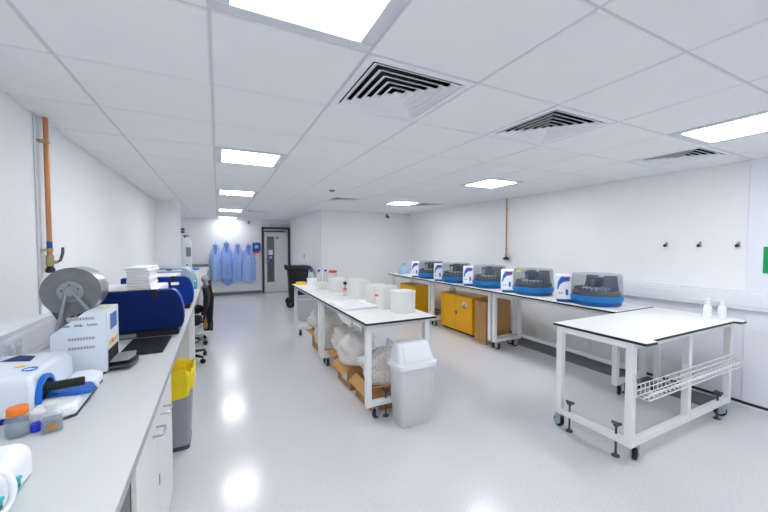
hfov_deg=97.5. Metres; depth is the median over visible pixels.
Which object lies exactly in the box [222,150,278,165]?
diffuser
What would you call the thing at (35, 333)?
cable trunking
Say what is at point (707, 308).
bottle
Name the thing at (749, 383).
wall
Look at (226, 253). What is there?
lab coat
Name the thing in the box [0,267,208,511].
countertop
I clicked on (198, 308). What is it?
chair
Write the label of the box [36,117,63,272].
copper pipe
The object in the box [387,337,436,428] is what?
bin
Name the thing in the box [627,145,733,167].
ceiling vent
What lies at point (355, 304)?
flat tray
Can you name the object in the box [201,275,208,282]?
hood
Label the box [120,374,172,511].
base cabinet
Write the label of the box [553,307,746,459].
bench
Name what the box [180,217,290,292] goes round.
wall
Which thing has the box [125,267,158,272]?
pack
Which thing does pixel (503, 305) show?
carton
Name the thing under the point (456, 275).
analyser
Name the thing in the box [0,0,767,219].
ceiling
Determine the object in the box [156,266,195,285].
instrument
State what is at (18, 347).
socket
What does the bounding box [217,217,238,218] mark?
recessed light
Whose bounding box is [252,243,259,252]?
wall dispenser
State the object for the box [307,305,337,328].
plastic bag
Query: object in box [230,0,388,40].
diffuser
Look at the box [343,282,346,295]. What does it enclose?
pump bottle
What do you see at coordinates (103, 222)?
wall
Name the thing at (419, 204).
ceiling vent
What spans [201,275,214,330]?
jacket
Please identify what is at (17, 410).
lid
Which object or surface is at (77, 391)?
tray
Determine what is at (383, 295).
plastic container
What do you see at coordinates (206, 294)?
chair
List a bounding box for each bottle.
[44,400,58,431]
[309,270,313,277]
[316,270,321,281]
[323,269,327,281]
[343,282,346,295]
[703,304,711,317]
[717,305,726,319]
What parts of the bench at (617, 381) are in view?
leg, rail, leg, rail, rail, leg, rail, leg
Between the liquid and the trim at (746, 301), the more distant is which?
the liquid
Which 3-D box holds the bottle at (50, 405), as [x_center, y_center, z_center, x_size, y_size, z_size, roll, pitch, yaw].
[-1.215,0.584,1.232,0.060,0.108,0.062,-2,3,-43]
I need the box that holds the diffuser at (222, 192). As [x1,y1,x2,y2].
[220,190,253,195]
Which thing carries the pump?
on the countertop
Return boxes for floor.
[169,291,767,511]
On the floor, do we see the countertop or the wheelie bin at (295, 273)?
the wheelie bin at (295, 273)
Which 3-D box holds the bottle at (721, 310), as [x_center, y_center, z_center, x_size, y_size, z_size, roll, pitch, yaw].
[3.090,0.507,3.078,0.060,0.135,0.060,1,2,28]
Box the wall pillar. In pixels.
[156,201,180,265]
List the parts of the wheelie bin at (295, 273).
lid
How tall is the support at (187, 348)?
0.866 m
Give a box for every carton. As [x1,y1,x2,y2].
[305,323,347,350]
[327,349,337,359]
[331,357,355,390]
[349,366,391,411]
[474,298,510,344]
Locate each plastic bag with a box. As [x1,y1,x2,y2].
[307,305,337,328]
[314,311,342,348]
[331,320,360,348]
[335,327,376,365]
[356,338,392,384]
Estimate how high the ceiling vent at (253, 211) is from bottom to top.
0.140 m
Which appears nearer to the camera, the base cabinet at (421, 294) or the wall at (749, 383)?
the wall at (749, 383)
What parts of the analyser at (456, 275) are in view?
pipette arm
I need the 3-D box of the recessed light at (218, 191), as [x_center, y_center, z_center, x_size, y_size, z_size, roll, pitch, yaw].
[-2.327,-0.999,5.327,0.582,0.020,0.582,-1,2,-26]
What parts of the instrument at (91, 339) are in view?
stand arm, stand arm, control panel, button plate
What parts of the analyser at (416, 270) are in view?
pipette arm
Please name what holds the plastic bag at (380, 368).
in the carton at (357, 380)
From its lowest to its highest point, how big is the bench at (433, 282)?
0.900 m
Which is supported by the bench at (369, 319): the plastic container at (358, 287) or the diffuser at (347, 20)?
the plastic container at (358, 287)
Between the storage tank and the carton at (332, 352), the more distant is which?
the storage tank
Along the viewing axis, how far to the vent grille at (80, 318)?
1.72 m
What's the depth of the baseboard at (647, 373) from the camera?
3.47 m
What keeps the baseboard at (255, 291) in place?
attached to the wall at (203, 233)
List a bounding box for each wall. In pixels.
[0,90,156,330]
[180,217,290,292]
[290,211,319,277]
[320,210,409,288]
[410,161,749,355]
[587,157,767,413]
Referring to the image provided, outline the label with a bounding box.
[47,421,57,431]
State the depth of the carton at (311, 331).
5.11 m
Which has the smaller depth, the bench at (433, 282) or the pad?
the pad
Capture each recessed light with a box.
[212,0,407,51]
[215,146,286,167]
[216,189,257,196]
[217,209,243,211]
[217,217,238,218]
[383,201,421,205]
[459,178,522,188]
[668,110,767,144]
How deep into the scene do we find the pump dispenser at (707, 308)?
3.11 m
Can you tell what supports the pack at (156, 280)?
on the pack at (153, 285)
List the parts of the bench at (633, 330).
leg, hand knob, rail, hand knob, leg, rail, leg, rail, leg, hand knob, leg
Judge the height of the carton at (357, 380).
0.338 m
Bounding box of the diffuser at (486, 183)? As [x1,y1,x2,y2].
[467,180,515,187]
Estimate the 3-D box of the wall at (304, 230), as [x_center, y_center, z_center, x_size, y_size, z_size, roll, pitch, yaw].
[-2.299,-0.049,9.743,0.100,2.592,3.700,-1,2,-26]
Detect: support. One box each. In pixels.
[176,311,195,374]
[195,289,202,330]
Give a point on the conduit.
(33, 114)
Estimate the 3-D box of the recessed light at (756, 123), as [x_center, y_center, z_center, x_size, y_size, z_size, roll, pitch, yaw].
[2.488,-0.897,2.353,0.582,0.020,0.582,-1,2,-26]
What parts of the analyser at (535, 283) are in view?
pipette arm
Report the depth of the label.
1.21 m
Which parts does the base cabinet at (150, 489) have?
door, handle, door, handle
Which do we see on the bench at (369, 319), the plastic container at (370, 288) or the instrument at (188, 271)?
the plastic container at (370, 288)
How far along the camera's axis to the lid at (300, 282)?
5.68 m
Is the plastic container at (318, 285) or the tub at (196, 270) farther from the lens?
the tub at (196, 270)
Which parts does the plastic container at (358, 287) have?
lid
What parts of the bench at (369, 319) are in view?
leg, leg, rail, rail, leg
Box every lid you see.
[5,403,28,417]
[295,281,305,284]
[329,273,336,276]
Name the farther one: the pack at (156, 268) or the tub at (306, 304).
the tub at (306, 304)
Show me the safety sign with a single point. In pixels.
(765, 250)
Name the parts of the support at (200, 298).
panel, post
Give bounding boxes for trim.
[435,311,715,404]
[618,281,767,311]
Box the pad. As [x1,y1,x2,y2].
[121,335,171,354]
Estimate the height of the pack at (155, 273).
0.018 m
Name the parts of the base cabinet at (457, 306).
door, door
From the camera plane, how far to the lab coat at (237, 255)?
10.47 m
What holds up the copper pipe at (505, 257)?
attached to the wall at (621, 229)
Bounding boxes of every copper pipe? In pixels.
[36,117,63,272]
[503,198,508,259]
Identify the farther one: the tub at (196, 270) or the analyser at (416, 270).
the analyser at (416, 270)
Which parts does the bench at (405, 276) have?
rail, leg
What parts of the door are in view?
vision panel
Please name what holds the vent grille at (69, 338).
attached to the instrument at (91, 339)
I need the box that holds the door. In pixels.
[261,227,289,292]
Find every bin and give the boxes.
[171,358,195,451]
[284,264,310,307]
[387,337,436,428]
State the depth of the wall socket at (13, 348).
1.71 m
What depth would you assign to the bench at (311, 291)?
4.98 m
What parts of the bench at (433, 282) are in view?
leg, rail, leg, rail, leg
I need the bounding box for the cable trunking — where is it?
[0,283,120,356]
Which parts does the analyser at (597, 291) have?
pipette arm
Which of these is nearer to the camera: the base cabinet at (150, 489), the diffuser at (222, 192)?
the base cabinet at (150, 489)
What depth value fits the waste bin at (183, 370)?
2.57 m
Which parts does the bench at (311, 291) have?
leg, rail, rail, leg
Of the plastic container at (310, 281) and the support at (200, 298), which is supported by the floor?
the support at (200, 298)
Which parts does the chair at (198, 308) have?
seat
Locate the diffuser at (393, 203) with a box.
[390,202,415,204]
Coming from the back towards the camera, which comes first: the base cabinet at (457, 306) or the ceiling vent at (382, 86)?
the base cabinet at (457, 306)
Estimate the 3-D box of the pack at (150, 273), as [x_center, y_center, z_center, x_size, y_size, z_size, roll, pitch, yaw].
[-1.878,0.130,2.619,0.141,0.018,0.391,-1,2,-29]
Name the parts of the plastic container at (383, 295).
lid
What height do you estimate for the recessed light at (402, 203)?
0.020 m
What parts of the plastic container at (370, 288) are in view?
lid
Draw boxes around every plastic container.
[307,278,317,284]
[315,281,327,289]
[328,277,345,291]
[347,278,365,293]
[350,279,370,298]
[365,283,385,303]
[375,285,396,309]
[390,289,415,313]
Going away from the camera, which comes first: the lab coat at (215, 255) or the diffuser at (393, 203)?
the diffuser at (393, 203)
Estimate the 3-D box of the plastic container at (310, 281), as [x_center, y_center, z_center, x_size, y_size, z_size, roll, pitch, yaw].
[-1.223,0.431,5.726,0.165,0.106,0.144,-1,2,-26]
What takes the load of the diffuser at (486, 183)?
attached to the recessed light at (489, 183)
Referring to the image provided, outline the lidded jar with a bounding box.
[328,270,336,276]
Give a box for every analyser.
[411,261,440,278]
[434,263,467,282]
[463,266,502,288]
[501,269,553,295]
[554,274,623,306]
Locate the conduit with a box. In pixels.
[32,112,41,314]
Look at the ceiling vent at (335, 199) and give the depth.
6.17 m
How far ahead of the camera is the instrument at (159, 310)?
2.45 m
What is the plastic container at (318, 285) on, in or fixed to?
on the bench at (311, 291)
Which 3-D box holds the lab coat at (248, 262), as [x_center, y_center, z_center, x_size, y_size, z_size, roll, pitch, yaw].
[-4.294,0.215,10.670,0.416,1.180,0.246,-1,2,-26]
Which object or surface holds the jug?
on the bench at (405, 276)
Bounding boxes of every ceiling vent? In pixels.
[244,210,270,212]
[325,197,363,202]
[329,54,474,121]
[410,203,446,206]
[486,105,615,144]
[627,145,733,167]
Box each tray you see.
[46,382,96,396]
[109,354,138,368]
[329,299,376,310]
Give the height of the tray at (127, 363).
0.010 m
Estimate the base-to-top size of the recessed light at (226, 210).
0.020 m
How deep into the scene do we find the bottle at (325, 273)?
5.91 m
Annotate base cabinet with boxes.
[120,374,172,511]
[400,282,427,312]
[441,290,487,336]
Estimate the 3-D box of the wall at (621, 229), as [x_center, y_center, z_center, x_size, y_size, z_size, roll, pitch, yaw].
[3.125,0.140,4.227,0.100,2.592,11.000,-1,2,-26]
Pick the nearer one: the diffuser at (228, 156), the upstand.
the diffuser at (228, 156)
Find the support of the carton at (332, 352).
on the floor
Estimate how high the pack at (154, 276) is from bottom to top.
0.018 m
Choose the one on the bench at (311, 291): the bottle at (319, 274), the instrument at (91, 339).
the bottle at (319, 274)
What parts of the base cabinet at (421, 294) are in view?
door, door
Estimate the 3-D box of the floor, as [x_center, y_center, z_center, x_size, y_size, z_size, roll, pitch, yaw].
[-0.285,1.470,4.708,5.630,0.100,14.600,-1,2,-26]
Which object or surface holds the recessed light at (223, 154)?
in the ceiling
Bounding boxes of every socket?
[4,338,21,355]
[17,346,20,354]
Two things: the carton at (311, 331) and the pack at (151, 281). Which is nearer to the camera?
the pack at (151, 281)
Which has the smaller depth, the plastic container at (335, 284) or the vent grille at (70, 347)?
the vent grille at (70, 347)
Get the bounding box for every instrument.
[0,351,102,425]
[39,266,138,373]
[77,282,184,339]
[121,273,193,308]
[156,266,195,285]
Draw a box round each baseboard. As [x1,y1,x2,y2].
[213,290,261,295]
[435,309,767,410]
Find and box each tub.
[192,268,199,280]
[298,295,317,321]
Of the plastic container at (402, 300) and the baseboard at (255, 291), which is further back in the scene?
the baseboard at (255, 291)
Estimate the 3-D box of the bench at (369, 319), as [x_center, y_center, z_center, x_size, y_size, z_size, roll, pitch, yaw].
[-0.185,1.001,3.789,0.730,0.900,1.633,-1,2,-26]
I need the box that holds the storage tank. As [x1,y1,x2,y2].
[181,235,191,266]
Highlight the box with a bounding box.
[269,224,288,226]
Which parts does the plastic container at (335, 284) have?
lid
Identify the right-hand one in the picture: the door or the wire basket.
the wire basket
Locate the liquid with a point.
(196, 271)
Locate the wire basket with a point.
(732, 358)
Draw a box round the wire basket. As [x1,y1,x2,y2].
[634,351,746,401]
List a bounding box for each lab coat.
[209,244,221,280]
[221,242,232,285]
[232,244,242,281]
[242,244,255,281]
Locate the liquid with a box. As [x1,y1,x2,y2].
[194,270,198,280]
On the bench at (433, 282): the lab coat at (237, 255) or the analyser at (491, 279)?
the analyser at (491, 279)
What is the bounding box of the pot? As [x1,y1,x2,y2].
[29,421,43,432]
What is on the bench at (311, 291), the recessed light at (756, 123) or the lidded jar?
the lidded jar
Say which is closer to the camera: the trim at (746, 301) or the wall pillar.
the trim at (746, 301)
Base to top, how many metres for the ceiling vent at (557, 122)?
0.140 m
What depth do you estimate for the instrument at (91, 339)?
1.75 m
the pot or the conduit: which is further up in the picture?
the conduit
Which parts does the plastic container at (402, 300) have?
lid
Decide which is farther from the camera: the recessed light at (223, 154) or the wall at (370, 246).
the wall at (370, 246)
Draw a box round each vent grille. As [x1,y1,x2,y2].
[67,316,94,321]
[67,336,94,341]
[68,345,95,350]
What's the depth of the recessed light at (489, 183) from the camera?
4.47 m
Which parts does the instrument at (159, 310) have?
plate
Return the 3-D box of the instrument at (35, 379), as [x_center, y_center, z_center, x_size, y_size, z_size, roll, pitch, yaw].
[-1.509,0.543,1.416,0.539,0.178,0.470,-1,2,-26]
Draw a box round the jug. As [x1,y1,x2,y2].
[398,263,409,273]
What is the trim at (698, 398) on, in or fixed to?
attached to the wall at (621, 229)
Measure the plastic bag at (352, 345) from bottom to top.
0.416 m
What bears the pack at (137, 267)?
on the pack at (156, 268)
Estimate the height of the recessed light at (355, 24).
0.020 m
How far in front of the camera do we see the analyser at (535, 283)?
4.57 m
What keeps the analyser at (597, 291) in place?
on the bench at (617, 381)
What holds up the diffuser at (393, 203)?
attached to the recessed light at (402, 203)
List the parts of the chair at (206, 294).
seat, backrest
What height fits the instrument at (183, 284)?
0.352 m
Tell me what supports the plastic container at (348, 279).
on the bench at (311, 291)
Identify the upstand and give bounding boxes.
[192,264,208,266]
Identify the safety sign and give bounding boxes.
[763,247,767,273]
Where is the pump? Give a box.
[0,444,31,511]
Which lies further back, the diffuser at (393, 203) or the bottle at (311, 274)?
the diffuser at (393, 203)
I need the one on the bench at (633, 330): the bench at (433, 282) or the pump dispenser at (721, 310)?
the pump dispenser at (721, 310)
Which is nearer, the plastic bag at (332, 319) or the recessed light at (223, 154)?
the recessed light at (223, 154)
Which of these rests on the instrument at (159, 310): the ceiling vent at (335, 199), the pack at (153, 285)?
the pack at (153, 285)
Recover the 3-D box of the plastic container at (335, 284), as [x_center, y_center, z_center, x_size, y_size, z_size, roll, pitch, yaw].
[-0.691,0.415,4.940,0.227,0.192,0.227,-1,2,-29]
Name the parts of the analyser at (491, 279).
pipette arm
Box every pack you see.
[123,265,157,270]
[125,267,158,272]
[126,272,156,278]
[126,275,158,281]
[126,278,156,284]
[127,270,155,275]
[127,279,157,287]
[127,282,156,290]
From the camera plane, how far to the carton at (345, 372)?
3.72 m
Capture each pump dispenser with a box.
[702,298,711,317]
[716,299,726,319]
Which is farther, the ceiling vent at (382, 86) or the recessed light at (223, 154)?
the recessed light at (223, 154)
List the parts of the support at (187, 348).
panel, post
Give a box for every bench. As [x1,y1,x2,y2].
[292,283,361,363]
[317,295,436,417]
[388,273,452,324]
[427,280,516,347]
[487,289,652,394]
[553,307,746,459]
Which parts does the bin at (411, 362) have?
swing lid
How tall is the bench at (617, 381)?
0.900 m
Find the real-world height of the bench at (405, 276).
0.900 m
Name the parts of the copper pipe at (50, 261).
lever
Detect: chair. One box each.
[194,281,208,344]
[195,286,209,363]
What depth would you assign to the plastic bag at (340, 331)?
4.17 m

